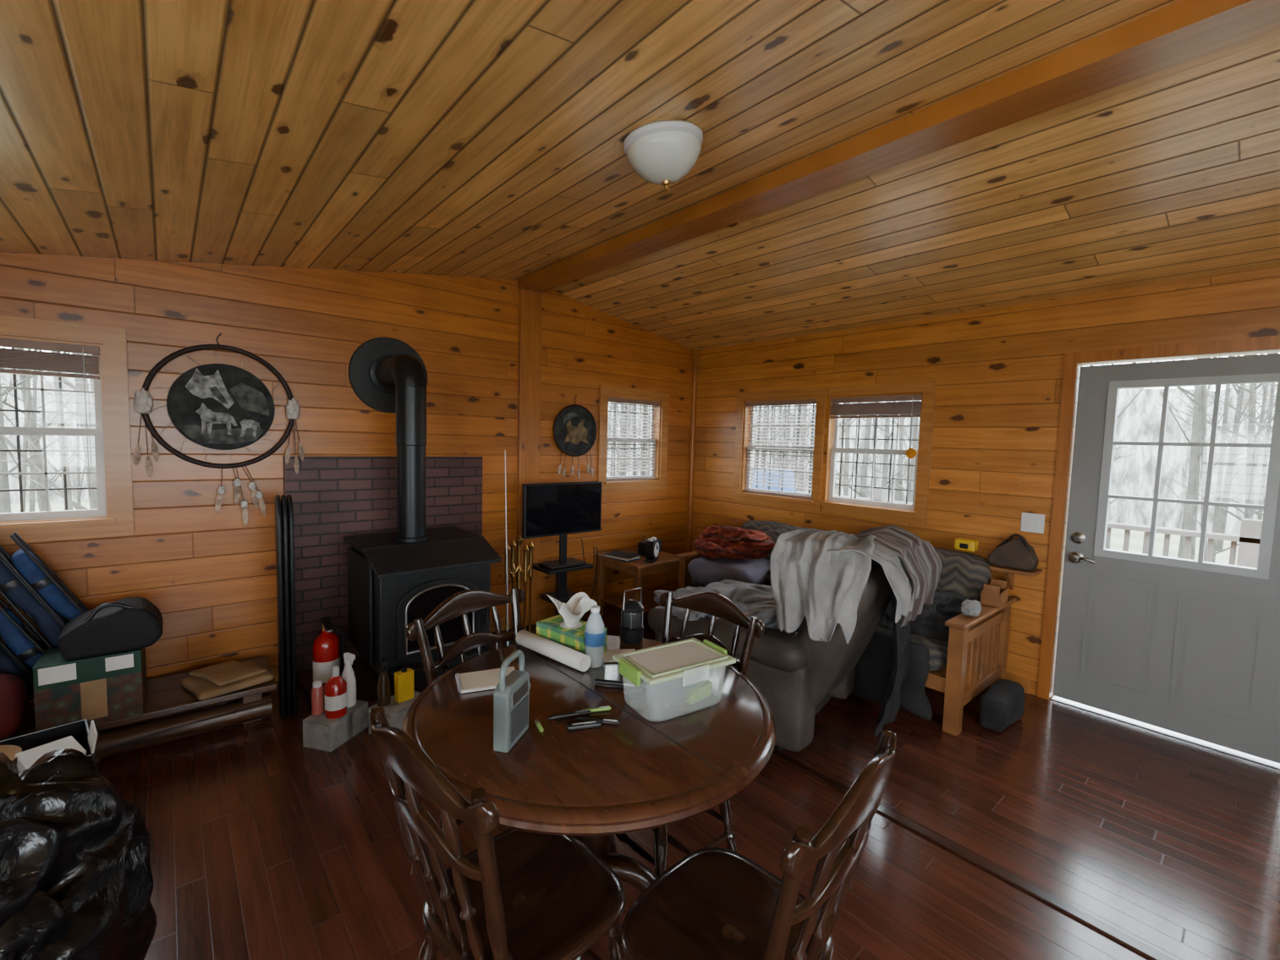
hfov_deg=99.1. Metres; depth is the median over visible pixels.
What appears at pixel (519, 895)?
dining chair
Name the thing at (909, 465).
window grille
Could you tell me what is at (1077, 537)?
deadbolt
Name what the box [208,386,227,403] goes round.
art
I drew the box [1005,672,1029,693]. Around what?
baseboard
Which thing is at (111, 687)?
carton
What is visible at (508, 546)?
tool shaft
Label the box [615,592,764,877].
dining chair
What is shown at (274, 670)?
baseboard
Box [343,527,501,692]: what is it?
wood stove
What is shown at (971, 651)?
futon sofa
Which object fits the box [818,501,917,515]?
window sill
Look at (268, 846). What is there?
floor
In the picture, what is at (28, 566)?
camp chair
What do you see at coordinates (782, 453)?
blind cord
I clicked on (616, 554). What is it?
magazine
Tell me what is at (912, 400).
window
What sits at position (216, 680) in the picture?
bag
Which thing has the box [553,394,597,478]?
dreamcatcher
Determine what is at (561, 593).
tv stand
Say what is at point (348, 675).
spray bottle
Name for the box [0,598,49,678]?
camp chair
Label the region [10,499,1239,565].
ground
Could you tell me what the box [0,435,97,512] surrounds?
window grille
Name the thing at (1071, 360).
door frame
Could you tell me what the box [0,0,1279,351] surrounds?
ceiling
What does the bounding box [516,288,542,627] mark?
wooden post
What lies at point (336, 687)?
bottle
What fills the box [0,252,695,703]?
wall
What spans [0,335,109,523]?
window
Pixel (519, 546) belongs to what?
stand pole
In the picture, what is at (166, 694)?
bench
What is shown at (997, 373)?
wall
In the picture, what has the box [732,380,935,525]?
window frame
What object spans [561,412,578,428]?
art
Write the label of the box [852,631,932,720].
throw
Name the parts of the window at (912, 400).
sash frames, muntins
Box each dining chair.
[368,707,626,959]
[405,588,616,856]
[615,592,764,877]
[620,730,895,959]
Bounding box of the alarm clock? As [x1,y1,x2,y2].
[644,536,659,563]
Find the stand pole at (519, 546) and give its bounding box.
[516,544,521,609]
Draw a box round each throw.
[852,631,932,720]
[873,591,911,737]
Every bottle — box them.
[324,666,346,719]
[341,652,356,708]
[377,657,390,707]
[584,605,604,647]
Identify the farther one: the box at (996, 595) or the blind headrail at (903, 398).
the blind headrail at (903, 398)
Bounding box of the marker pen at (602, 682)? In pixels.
[594,678,634,688]
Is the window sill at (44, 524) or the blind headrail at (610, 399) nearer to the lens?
the window sill at (44, 524)
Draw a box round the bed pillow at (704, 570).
[687,556,770,585]
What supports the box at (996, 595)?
on the futon sofa
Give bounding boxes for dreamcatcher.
[132,333,303,527]
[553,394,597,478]
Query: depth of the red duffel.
2.23 m
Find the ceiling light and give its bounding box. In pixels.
[623,119,703,192]
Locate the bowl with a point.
(10, 747)
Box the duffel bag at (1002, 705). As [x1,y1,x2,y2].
[979,679,1024,731]
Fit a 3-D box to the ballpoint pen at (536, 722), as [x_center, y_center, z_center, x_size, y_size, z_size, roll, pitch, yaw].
[-0.257,0.626,1.392,0.010,0.012,0.060,0,5,-26]
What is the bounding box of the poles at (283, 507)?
[274,494,297,719]
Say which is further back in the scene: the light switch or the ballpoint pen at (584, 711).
the light switch
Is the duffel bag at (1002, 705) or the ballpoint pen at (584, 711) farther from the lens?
the duffel bag at (1002, 705)
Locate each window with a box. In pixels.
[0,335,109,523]
[606,395,661,482]
[741,397,816,499]
[824,392,922,511]
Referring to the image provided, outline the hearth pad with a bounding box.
[296,644,494,708]
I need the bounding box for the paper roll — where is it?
[515,629,591,671]
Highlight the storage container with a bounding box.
[612,637,736,704]
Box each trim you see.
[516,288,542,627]
[686,351,697,552]
[771,748,1173,959]
[1078,373,1279,725]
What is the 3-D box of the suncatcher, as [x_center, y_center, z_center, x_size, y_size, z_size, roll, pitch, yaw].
[1.915,-0.189,3.855,0.004,0.080,0.080,-2,6,-41]
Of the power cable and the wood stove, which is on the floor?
the power cable
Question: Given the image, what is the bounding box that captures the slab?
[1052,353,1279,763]
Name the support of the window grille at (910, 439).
attached to the window at (912, 400)
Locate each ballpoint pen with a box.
[534,718,543,732]
[546,708,591,719]
[574,717,619,725]
[580,705,610,712]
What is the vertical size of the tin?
0.175 m
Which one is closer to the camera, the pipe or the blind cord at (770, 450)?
the pipe
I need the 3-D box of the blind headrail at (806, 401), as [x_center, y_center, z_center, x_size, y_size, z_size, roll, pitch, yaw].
[1.216,-0.665,4.716,0.040,0.037,0.710,-2,6,-41]
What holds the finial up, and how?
on the stand pole at (519, 546)
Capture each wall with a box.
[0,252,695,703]
[691,267,1279,768]
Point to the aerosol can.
(317, 691)
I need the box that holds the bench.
[0,656,277,763]
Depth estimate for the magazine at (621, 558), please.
4.39 m
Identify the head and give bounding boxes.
[501,640,510,648]
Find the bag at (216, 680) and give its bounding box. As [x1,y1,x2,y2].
[180,660,273,700]
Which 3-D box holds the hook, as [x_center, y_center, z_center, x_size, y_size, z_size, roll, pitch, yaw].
[-0.865,0.609,3.719,0.099,0.070,0.012,-2,6,-41]
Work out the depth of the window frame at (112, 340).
2.71 m
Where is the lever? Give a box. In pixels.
[1079,557,1094,563]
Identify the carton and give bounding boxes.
[32,647,147,731]
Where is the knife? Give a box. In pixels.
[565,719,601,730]
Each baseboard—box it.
[269,617,510,681]
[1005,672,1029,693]
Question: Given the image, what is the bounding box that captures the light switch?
[1020,512,1045,533]
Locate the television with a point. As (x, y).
(563, 509)
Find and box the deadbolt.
[1071,532,1085,543]
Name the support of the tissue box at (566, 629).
on the dining table at (665, 762)
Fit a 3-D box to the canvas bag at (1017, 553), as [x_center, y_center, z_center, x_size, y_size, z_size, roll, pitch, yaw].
[2.285,0.429,3.339,0.120,0.209,0.245,-2,6,-41]
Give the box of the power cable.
[581,538,598,617]
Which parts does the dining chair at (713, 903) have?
seat, post, rail, crest rail, post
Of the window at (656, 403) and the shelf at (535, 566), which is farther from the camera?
the window at (656, 403)
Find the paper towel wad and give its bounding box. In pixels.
[960,599,982,616]
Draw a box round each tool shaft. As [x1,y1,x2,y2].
[504,543,510,634]
[510,540,516,629]
[522,544,528,630]
[527,541,533,631]
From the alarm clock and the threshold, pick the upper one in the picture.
the alarm clock
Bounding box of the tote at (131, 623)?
[57,597,162,659]
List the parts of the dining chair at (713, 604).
leg, post, rail, crest rail, leg, post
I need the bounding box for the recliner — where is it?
[647,525,941,752]
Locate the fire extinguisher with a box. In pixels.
[312,616,345,703]
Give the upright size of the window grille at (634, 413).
0.870 m
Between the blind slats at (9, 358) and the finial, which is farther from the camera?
the finial
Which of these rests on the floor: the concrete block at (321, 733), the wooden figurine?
the concrete block at (321, 733)
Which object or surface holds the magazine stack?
on the end table at (666, 562)
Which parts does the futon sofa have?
arm frame, seat mattress, mattress, seat frame, arm frame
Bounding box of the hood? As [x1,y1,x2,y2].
[363,537,501,578]
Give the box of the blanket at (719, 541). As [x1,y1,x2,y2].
[691,525,773,560]
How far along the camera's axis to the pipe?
3.13 m
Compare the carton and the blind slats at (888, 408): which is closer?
the carton
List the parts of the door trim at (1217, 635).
raised panel, lite frame, glass pane, raised panel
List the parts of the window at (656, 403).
muntins, sash frames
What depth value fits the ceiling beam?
1.84 m
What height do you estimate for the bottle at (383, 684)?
0.235 m
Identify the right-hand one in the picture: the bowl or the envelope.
the envelope
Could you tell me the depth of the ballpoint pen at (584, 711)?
1.45 m
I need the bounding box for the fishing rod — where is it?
[505,450,512,646]
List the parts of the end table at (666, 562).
leg, leg, leg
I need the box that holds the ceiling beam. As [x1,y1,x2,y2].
[517,0,1279,292]
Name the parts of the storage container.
lid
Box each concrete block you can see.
[302,699,368,752]
[368,691,420,734]
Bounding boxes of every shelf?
[532,558,593,575]
[601,589,659,613]
[985,560,1043,589]
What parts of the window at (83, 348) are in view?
muntins, sash frames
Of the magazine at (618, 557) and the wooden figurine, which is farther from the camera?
the wooden figurine
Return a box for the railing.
[796,488,1262,568]
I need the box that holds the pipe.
[348,337,428,542]
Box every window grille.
[0,368,94,428]
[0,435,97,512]
[607,402,648,476]
[835,452,915,504]
[838,414,920,449]
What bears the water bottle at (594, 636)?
on the dining table at (665, 762)
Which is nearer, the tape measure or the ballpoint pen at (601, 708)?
the ballpoint pen at (601, 708)
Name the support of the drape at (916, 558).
hanging from the recliner
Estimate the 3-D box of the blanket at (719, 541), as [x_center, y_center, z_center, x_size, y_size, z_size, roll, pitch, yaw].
[0.745,0.481,4.268,0.661,0.240,0.642,-2,6,-41]
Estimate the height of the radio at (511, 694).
0.215 m
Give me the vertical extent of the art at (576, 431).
0.220 m
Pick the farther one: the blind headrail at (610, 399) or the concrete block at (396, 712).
the blind headrail at (610, 399)
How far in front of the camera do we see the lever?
3.12 m
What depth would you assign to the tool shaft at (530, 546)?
3.80 m
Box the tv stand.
[526,558,593,634]
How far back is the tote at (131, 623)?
2.40 m
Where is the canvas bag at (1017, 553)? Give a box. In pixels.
[987,533,1038,571]
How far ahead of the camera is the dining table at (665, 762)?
1.33 m
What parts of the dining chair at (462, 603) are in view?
post, leg, crest rail, rail, post, leg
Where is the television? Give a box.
[521,481,602,569]
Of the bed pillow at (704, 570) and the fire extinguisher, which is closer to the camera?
the fire extinguisher
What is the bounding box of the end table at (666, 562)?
[595,548,679,616]
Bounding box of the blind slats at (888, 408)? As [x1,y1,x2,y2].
[830,401,921,418]
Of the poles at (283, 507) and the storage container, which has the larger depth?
the poles at (283, 507)
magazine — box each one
[604,550,640,558]
[604,554,640,560]
[605,555,639,560]
[606,556,639,561]
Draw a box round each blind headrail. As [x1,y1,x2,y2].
[0,337,99,355]
[608,397,659,406]
[746,399,816,406]
[830,394,921,403]
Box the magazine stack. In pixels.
[604,550,640,561]
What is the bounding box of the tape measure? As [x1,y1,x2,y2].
[954,538,978,551]
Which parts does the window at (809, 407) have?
sash frames, muntins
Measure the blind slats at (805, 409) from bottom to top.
0.769 m
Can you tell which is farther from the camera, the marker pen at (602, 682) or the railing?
the railing
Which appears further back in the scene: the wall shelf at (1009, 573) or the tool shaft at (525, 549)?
the tool shaft at (525, 549)
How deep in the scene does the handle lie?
3.16 m
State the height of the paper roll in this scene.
0.052 m
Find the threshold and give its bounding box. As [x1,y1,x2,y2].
[1050,696,1279,769]
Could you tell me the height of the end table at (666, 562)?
0.529 m
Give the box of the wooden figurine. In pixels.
[641,532,646,541]
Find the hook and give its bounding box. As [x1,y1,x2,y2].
[508,566,518,574]
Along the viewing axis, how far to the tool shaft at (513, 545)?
3.80 m
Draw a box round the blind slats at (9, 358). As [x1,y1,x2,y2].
[0,347,99,379]
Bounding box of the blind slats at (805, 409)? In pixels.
[743,405,816,498]
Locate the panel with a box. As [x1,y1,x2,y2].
[283,456,482,670]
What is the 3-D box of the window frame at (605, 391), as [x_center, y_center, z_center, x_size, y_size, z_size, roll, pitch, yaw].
[-0.046,-0.363,4.975,0.815,0.930,0.019,-2,6,-41]
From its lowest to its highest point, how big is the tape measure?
0.070 m
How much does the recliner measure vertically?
1.097 m
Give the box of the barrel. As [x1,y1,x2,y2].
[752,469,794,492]
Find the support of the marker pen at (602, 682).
on the dining table at (665, 762)
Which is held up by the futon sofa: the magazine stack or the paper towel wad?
the paper towel wad
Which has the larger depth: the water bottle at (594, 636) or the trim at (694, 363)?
the trim at (694, 363)
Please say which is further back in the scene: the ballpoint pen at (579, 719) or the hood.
the hood
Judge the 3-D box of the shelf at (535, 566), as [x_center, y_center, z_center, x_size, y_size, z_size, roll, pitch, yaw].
[-0.604,0.660,4.191,0.400,0.024,0.300,-2,6,-41]
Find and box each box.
[0,719,97,769]
[536,592,606,659]
[980,578,1008,608]
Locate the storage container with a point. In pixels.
(667, 672)
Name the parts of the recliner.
arm, arm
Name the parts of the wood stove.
plate, firebox door, door glass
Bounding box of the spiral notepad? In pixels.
[455,666,515,693]
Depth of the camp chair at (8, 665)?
2.44 m
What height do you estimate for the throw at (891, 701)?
0.770 m
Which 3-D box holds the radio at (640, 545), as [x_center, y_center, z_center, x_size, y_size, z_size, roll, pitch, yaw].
[0.090,0.577,4.703,0.126,0.110,0.260,3,5,24]
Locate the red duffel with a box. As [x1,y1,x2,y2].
[0,673,28,741]
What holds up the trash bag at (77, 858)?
on the floor
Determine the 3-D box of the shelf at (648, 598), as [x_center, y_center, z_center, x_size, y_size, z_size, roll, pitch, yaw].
[0.003,1.020,4.620,0.500,0.015,0.500,-2,6,-41]
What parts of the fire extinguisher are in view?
lever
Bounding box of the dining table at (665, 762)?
[401,635,775,959]
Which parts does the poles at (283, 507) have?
panel, panel, panel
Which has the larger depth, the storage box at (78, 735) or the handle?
the handle
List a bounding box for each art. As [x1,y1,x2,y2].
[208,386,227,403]
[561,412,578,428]
[564,419,588,444]
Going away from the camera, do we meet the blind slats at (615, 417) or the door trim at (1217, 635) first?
the door trim at (1217, 635)
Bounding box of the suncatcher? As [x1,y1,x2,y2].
[905,447,917,459]
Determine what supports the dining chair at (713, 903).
on the floor
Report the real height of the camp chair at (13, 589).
0.877 m
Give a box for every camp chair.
[0,532,88,626]
[0,550,66,648]
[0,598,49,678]
[0,637,33,701]
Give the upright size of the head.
0.080 m
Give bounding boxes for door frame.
[1037,335,1279,700]
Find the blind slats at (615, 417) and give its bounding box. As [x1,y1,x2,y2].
[606,402,658,480]
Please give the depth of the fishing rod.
3.33 m
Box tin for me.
[394,665,413,703]
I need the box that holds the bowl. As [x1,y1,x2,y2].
[0,745,19,751]
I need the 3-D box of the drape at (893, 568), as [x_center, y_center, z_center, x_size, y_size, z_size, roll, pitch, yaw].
[0.883,0.518,2.675,0.860,0.507,0.520,5,5,38]
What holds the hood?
attached to the wood stove
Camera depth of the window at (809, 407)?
4.90 m
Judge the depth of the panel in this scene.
3.43 m
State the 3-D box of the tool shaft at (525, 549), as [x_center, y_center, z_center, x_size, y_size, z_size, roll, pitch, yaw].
[-0.776,0.763,3.691,0.044,0.660,0.044,-2,6,-41]
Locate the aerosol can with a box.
[311,680,324,715]
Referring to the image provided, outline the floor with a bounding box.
[95,604,1279,959]
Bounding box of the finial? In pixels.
[515,534,522,545]
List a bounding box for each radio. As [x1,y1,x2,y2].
[493,649,530,752]
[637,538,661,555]
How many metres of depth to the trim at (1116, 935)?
1.92 m
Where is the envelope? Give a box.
[591,648,635,663]
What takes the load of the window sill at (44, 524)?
attached to the wall at (211, 577)
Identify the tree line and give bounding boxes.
[0,346,1278,562]
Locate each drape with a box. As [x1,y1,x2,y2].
[732,543,919,626]
[854,525,941,627]
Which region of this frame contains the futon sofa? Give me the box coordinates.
[675,520,1016,736]
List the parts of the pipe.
thimble plate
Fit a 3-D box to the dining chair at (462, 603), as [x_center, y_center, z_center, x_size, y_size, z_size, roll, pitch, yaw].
[-0.425,0.888,1.887,0.555,0.936,0.538,4,5,30]
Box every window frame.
[0,315,134,543]
[597,384,669,493]
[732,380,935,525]
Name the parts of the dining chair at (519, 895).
post, leg, crest rail, rail, post, seat, leg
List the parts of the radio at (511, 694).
carry handle, speaker panel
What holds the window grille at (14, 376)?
attached to the window at (83, 348)
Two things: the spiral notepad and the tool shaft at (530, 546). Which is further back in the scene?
the tool shaft at (530, 546)
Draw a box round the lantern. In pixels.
[620,587,643,643]
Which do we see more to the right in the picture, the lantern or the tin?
the lantern
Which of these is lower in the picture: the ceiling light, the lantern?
the lantern
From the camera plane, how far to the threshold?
2.93 m
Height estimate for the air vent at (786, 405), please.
0.362 m
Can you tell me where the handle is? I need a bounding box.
[1068,551,1083,563]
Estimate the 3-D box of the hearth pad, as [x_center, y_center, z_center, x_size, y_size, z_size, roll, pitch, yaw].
[-1.431,1.193,3.411,1.120,0.050,0.714,-2,6,-41]
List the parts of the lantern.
globe, bail handle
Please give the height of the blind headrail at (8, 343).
0.037 m
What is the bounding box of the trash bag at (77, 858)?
[0,737,164,959]
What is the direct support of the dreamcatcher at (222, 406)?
attached to the wall at (211, 577)
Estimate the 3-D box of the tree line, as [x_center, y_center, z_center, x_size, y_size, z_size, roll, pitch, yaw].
[0.716,-3.601,8.688,62.000,11.015,44.101,2,4,4]

